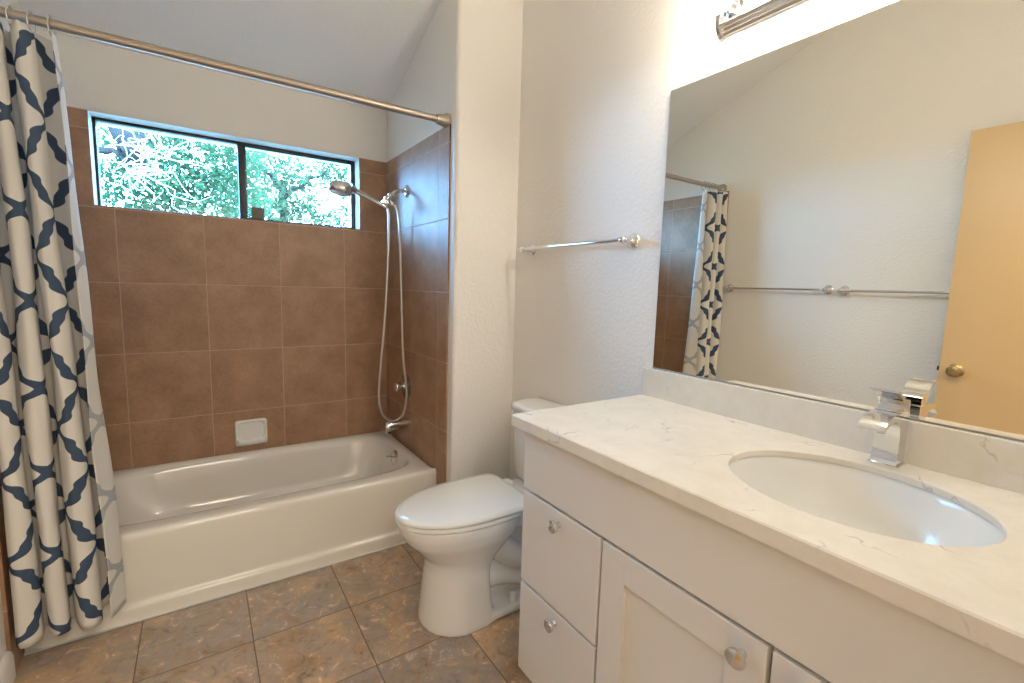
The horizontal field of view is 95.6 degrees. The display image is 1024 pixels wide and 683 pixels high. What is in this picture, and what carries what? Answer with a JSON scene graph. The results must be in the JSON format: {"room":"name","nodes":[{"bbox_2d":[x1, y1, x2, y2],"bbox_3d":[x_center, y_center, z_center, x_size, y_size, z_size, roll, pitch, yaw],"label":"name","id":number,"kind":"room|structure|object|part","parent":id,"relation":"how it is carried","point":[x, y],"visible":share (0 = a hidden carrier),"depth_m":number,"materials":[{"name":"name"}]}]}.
{"room":"bathroom","nodes":[
{"label":"bathroom","id":0,"kind":"room"},
{"bbox_2d":[0,0,26,670],"bbox_3d":[-1.260,-0.615,0.751,0.130,3.528,3.427,-3,8,-34],"label":"wall","id":1,"kind":"structure","parent":0,"point":[7,630],"depth_m":1.46,"materials":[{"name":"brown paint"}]},
{"bbox_2d":[0,651,15,682],"bbox_3d":[-0.978,1.144,0.572,0.016,0.095,2.182,-3,8,-34],"label":"baseboard","id":2,"kind":"structure","parent":1,"relation":"attached to","point":[7,664],"depth_m":1.43,"materials":[{"name":"white paint"}]},
{"bbox_2d":[0,6,450,128],"bbox_3d":[-0.933,-0.982,1.711,1.532,0.070,0.070,-3,8,-34],"label":"shower curtain rod","id":3,"kind":"object","parent":1,"relation":"attached to","point":[443,120],"visible":0.99,"depth_m":1.63,"materials":[{"name":"silver metal"}]},
{"bbox_2d":[5,4,11,25],"bbox_3d":[-1.465,-0.948,1.356,0.009,0.062,0.048,-2,8,-30],"label":"curtain ring","id":4,"kind":"object","parent":3,"relation":"hanging from","point":[7,5],"visible":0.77,"depth_m":1.34,"materials":[{"name":"white metal"}]},
{"bbox_2d":[26,9,35,33],"bbox_3d":[-1.430,-0.950,1.380,0.009,0.062,0.048,-2,8,-30],"label":"curtain ring","id":5,"kind":"object","parent":3,"relation":"hanging from","point":[28,10],"visible":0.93,"depth_m":1.37,"materials":[{"name":"white metal"}]},
{"bbox_2d":[47,15,55,35],"bbox_3d":[-1.393,-0.952,1.404,0.009,0.062,0.048,-2,8,-30],"label":"curtain ring","id":6,"kind":"object","parent":3,"relation":"hanging from","point":[48,16],"visible":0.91,"depth_m":1.39,"materials":[{"name":"white metal"}]},
{"bbox_2d":[0,19,125,648],"bbox_3d":[-1.457,0.018,1.459,0.277,1.897,0.144,-3,8,-34],"label":"shower curtain","id":7,"kind":"object","parent":3,"relation":"hanging from","point":[62,531],"visible":1,"depth_m":1.45,"materials":[{"name":"fabric"}]},
{"bbox_2d":[27,26,386,470],"bbox_3d":[-1.344,-0.225,2.684,1.870,2.300,0.240,-3,8,-34],"label":"wall","id":8,"kind":"structure","parent":0,"point":[203,325],"depth_m":2.42,"materials":[{"name":"brown tile"}]},
{"bbox_2d":[92,117,354,228],"bbox_3d":[-1.467,-0.864,2.521,1.192,0.411,0.052,-3,8,-34],"label":"window","id":9,"kind":"structure","parent":8,"relation":"in","point":[257,213],"depth_m":2.50,"materials":[{"name":"brown metal"}]},
{"bbox_3d":[-1.217,-0.875,2.685,0.572,0.388,0.022,-3,8,-34],"label":"sash","id":10,"kind":"part","parent":9,"relation":"part of","materials":[{"name":"brown metal"}]},
{"bbox_2d":[235,418,267,446],"bbox_3d":[-1.430,0.503,2.551,0.156,0.144,0.048,-3,8,-34],"label":"soap dish","id":11,"kind":"object","parent":8,"relation":"attached to","point":[249,432],"visible":1,"depth_m":2.56,"materials":[{"name":"white ceramic"}]},
{"bbox_2d":[237,437,266,445],"bbox_3d":[-1.429,0.554,2.553,0.146,0.035,0.037,-3,8,-34],"label":"tray","id":12,"kind":"object","parent":11,"relation":"on","point":[241,441],"depth_m":2.55,"materials":[{"name":"white ceramic"}]},
{"bbox_2d":[17,0,439,111],"bbox_3d":[-0.396,-1.801,1.180,2.200,1.421,3.437,-3,8,-34],"label":"ceiling","id":13,"kind":"structure","parent":0,"point":[365,48],"depth_m":2.16,"materials":[{"name":"white paint"}]},
{"bbox_2d":[13,543,531,682],"bbox_3d":[-0.028,1.237,0.854,2.200,0.100,5.067,-3,8,-34],"label":"floor","id":14,"kind":"structure","parent":0,"point":[356,620],"depth_m":1.65,"materials":[{"name":"tile"}]},
{"bbox_2d":[24,431,435,651],"bbox_3d":[-1.228,0.811,2.286,1.510,0.342,0.774,-3,8,-34],"label":"bathtub","id":15,"kind":"object","parent":14,"relation":"on","point":[192,531],"visible":0.83,"depth_m":2.12,"materials":[{"name":"beige ceramic"}]},
{"bbox_2d":[24,541,406,655],"bbox_3d":[-1.016,1.023,1.984,1.510,0.013,0.013,-3,8,-34],"label":"trim","id":16,"kind":"structure","parent":15,"relation":"attached to","point":[404,542],"depth_m":1.78,"materials":[{"name":"white"}]},
{"bbox_2d":[113,431,431,533],"bbox_3d":[-1.230,0.779,2.286,1.509,0.278,0.764,-3,8,-34],"label":"basin","id":17,"kind":"object","parent":15,"relation":"in","point":[352,484],"depth_m":2.30,"materials":[{"name":"beige ceramic"}]},
{"bbox_3d":[-0.676,0.665,2.666,0.023,0.082,0.082,-3,8,-34],"label":"overflow plate","id":18,"kind":"part","parent":15,"relation":"part of","materials":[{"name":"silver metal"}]},
{"bbox_2d":[395,397,564,637],"bbox_3d":[-0.097,0.677,1.871,0.761,0.770,0.397,-3,8,-34],"label":"toilet","id":19,"kind":"object","parent":14,"relation":"on","point":[467,532],"visible":0.77,"depth_m":1.72,"materials":[{"name":"white ceramic"}]},
{"bbox_3d":[-0.201,0.639,1.796,0.504,0.018,0.356,-3,8,-34],"label":"seat","id":20,"kind":"part","parent":19,"relation":"part of","materials":[{"name":"white plastic"}]},
{"bbox_3d":[-0.201,0.618,1.793,0.505,0.022,0.358,-3,8,-34],"label":"lid","id":21,"kind":"part","parent":19,"relation":"part of","materials":[{"name":"white plastic"}]},
{"bbox_3d":[-0.104,0.848,1.890,0.732,0.426,0.350,-3,8,-34],"label":"bowl","id":22,"kind":"part","parent":19,"relation":"part of","materials":[{"name":"white ceramic"}]},
{"bbox_3d":[0.152,0.472,2.011,0.176,0.310,0.376,-3,8,-34],"label":"tank","id":23,"kind":"part","parent":19,"relation":"part of","materials":[{"name":"white ceramic"}]},
{"bbox_3d":[0.152,0.301,1.989,0.186,0.035,0.396,-3,8,-34],"label":"tank lid","id":24,"kind":"part","parent":19,"relation":"part of","materials":[{"name":"white ceramic"}]},
{"bbox_2d":[518,431,1023,682],"bbox_3d":[0.592,0.742,1.022,0.580,0.878,1.256,-3,8,-34],"label":"vanity cabinet","id":25,"kind":"object","parent":14,"relation":"on","point":[623,581],"visible":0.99,"depth_m":0.93,"materials":[{"name":"beige paint"}]},
{"bbox_3d":[0.104,0.766,1.255,0.030,0.035,0.035,-3,8,-34],"label":"knob","id":26,"kind":"part","parent":25,"relation":"part of","materials":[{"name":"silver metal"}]},
{"bbox_3d":[0.113,0.486,1.223,0.030,0.035,0.035,-3,8,-34],"label":"knob","id":27,"kind":"part","parent":25,"relation":"part of","materials":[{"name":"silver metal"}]},
{"bbox_3d":[0.118,0.875,1.288,0.020,0.282,0.316,-3,8,-34],"label":"drawer","id":28,"kind":"part","parent":25,"relation":"part of","materials":[{"name":"beige paint"}]},
{"bbox_3d":[0.126,0.589,1.254,0.020,0.278,0.316,-3,8,-34],"label":"drawer","id":29,"kind":"part","parent":25,"relation":"part of","materials":[{"name":"beige paint"}]},
{"bbox_3d":[0.326,0.773,0.979,0.008,0.436,0.254,-3,8,-34],"label":"panel","id":30,"kind":"part","parent":25,"relation":"part of","materials":[{"name":"beige paint"}]},
{"bbox_3d":[0.322,0.773,0.976,0.020,0.568,0.386,-3,8,-34],"label":"cabinet door","id":31,"kind":"part","parent":25,"relation":"part of","materials":[{"name":"beige paint"}]},
{"bbox_3d":[0.393,0.549,0.809,0.030,0.037,0.037,-3,8,-34],"label":"knob","id":32,"kind":"part","parent":25,"relation":"part of","materials":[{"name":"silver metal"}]},
{"bbox_2d":[511,367,1023,664],"bbox_3d":[0.600,0.240,0.977,0.578,0.129,1.291,-3,8,-34],"label":"countertop","id":33,"kind":"structure","parent":25,"relation":"on","point":[679,439],"depth_m":0.94,"materials":[{"name":"white stone"}]},
{"bbox_2d":[729,456,1003,546],"bbox_3d":[0.647,0.378,0.913,0.412,0.160,0.474,-3,8,-34],"label":"sink basin","id":34,"kind":"object","parent":33,"relation":"in","point":[859,499],"visible":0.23,"depth_m":1.02,"materials":[{"name":"white ceramic"}]},
{"bbox_2d":[857,387,910,469],"bbox_3d":[0.801,0.187,1.001,0.145,0.176,0.055,-3,8,-34],"label":"faucet","id":35,"kind":"object","parent":33,"relation":"on","point":[889,421],"visible":1,"depth_m":1.00,"materials":[{"name":"silver metal"}]},
{"bbox_3d":[0.798,0.211,1.003,0.141,0.120,0.047,-3,8,-34],"label":"spout","id":36,"kind":"part","parent":35,"relation":"part of","materials":[{"name":"silver metal"}]},
{"bbox_3d":[0.836,0.270,1.037,0.054,0.006,0.055,-3,8,-34],"label":"plate","id":37,"kind":"part","parent":35,"relation":"part of","materials":[{"name":"silver metal"}]},
{"bbox_3d":[0.819,0.125,1.006,0.102,0.053,0.049,-3,8,-34],"label":"lever handle","id":38,"kind":"part","parent":35,"relation":"part of","materials":[{"name":"silver metal"}]},
{"bbox_3d":[0.542,0.818,0.650,0.020,0.568,0.390,-3,8,-34],"label":"cabinet door","id":39,"kind":"part","parent":25,"relation":"part of","materials":[{"name":"beige paint"}]},
{"bbox_2d":[386,0,522,484],"bbox_3d":[-0.384,-0.368,2.610,0.347,2.657,0.920,-3,8,-34],"label":"wall","id":40,"kind":"structure","parent":0,"point":[458,216],"depth_m":2.26,"materials":[{"name":"white paint"}]},
{"bbox_2d":[328,180,408,421],"bbox_3d":[-0.756,-0.193,2.489,0.422,1.317,0.121,-3,8,-34],"label":"shower","id":41,"kind":"object","parent":40,"relation":"attached to","point":[337,187],"visible":1,"depth_m":2.53,"materials":[{"name":"silver metal"}]},
{"bbox_3d":[-0.752,-0.757,2.435,0.215,0.107,0.048,-4,9,-41],"label":"handle","id":42,"kind":"part","parent":41,"relation":"part of","materials":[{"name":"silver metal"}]},
{"bbox_3d":[-0.624,-0.804,2.526,0.102,0.059,0.023,-3,8,-34],"label":"shower arm","id":43,"kind":"part","parent":41,"relation":"part of","materials":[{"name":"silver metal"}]},
{"bbox_2d":[383,417,408,433],"bbox_3d":[-0.666,0.478,2.663,0.133,0.088,0.060,-3,8,-34],"label":"tub spout","id":44,"kind":"object","parent":40,"relation":"attached to","point":[388,426],"visible":0.82,"depth_m":2.64,"materials":[{"name":"silver metal"}]},
{"bbox_2d":[394,374,410,397],"bbox_3d":[-0.642,0.259,2.670,0.067,0.144,0.144,-3,8,-34],"label":"shower valve","id":45,"kind":"object","parent":40,"relation":"attached to","point":[398,386],"visible":0.91,"depth_m":2.65,"materials":[{"name":"silver metal"}]},
{"bbox_3d":[-0.651,0.259,2.664,0.045,0.056,0.056,-3,8,-34],"label":"knob","id":46,"kind":"part","parent":45,"relation":"part of","materials":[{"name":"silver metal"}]},
{"bbox_2d":[509,0,898,479],"bbox_3d":[0.387,-0.696,1.855,0.120,3.528,3.427,-3,8,-34],"label":"wall","id":47,"kind":"structure","parent":0,"point":[599,77],"depth_m":1.82,"materials":[{"name":"white paint"}]},
{"bbox_2d":[519,233,639,255],"bbox_3d":[0.240,-0.398,1.923,0.072,0.058,0.679,-3,8,-34],"label":"towel bar","id":48,"kind":"object","parent":47,"relation":"attached to","point":[633,241],"visible":1,"depth_m":1.77,"materials":[{"name":"silver metal"}]},
{"bbox_2d":[697,0,806,40],"bbox_3d":[0.795,-0.899,0.979,0.160,0.114,0.864,-3,8,-34],"label":"vanity light","id":49,"kind":"object","parent":47,"relation":"attached to","point":[732,16],"visible":1,"depth_m":1.28,"materials":[{"name":"silver metal"}]},
{"bbox_2d":[697,0,742,17],"bbox_3d":[0.574,-0.951,1.284,0.136,0.095,0.095,-3,8,-34],"label":"light fixture","id":50,"kind":"object","parent":49,"relation":"attached to","point":[720,8],"depth_m":1.28,"materials":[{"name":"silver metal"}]},
{"bbox_2d":[641,367,1023,493],"bbox_3d":[0.832,0.213,1.131,0.020,0.098,1.291,-3,8,-34],"label":"backsplash","id":51,"kind":"structure","parent":47,"relation":"attached to","point":[998,462],"depth_m":1.14,"materials":[{"name":"white stone"}]},
{"bbox_2d":[652,0,1023,441],"bbox_3d":[0.856,-0.294,1.069,0.009,0.924,1.241,-3,8,-34],"label":"wall mirror","id":52,"kind":"object","parent":47,"relation":"attached to","point":[843,207],"visible":1,"depth_m":1.10,"materials":[{"name":"silver metal"}]},
{"label":"outside","id":53,"kind":"structure","parent":0,"visible":0},
{"bbox_3d":[-8.468,-0.231,13.432,30.000,0.200,24.600,-3,8,-34],"label":"ground","id":54,"kind":"structure","parent":53,"visible":0},
{"bbox_2d":[97,125,272,217],"bbox_3d":[-4.457,-1.758,5.625,2.250,4.999,2.370,1,7,-3],"label":"tree","id":55,"kind":"object","parent":54,"relation":"on","point":[131,147],"visible":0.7,"depth_m":5.92,"materials":[{"name":"green plant"}]},
{"bbox_2d":[205,147,348,226],"bbox_3d":[-4.250,-1.950,9.241,1.690,4.556,3.200,8,9,42],"label":"tree","id":56,"kind":"object","parent":54,"relation":"on","point":[280,203],"visible":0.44,"depth_m":8.89,"materials":[{"name":"green plant"}]}
]}

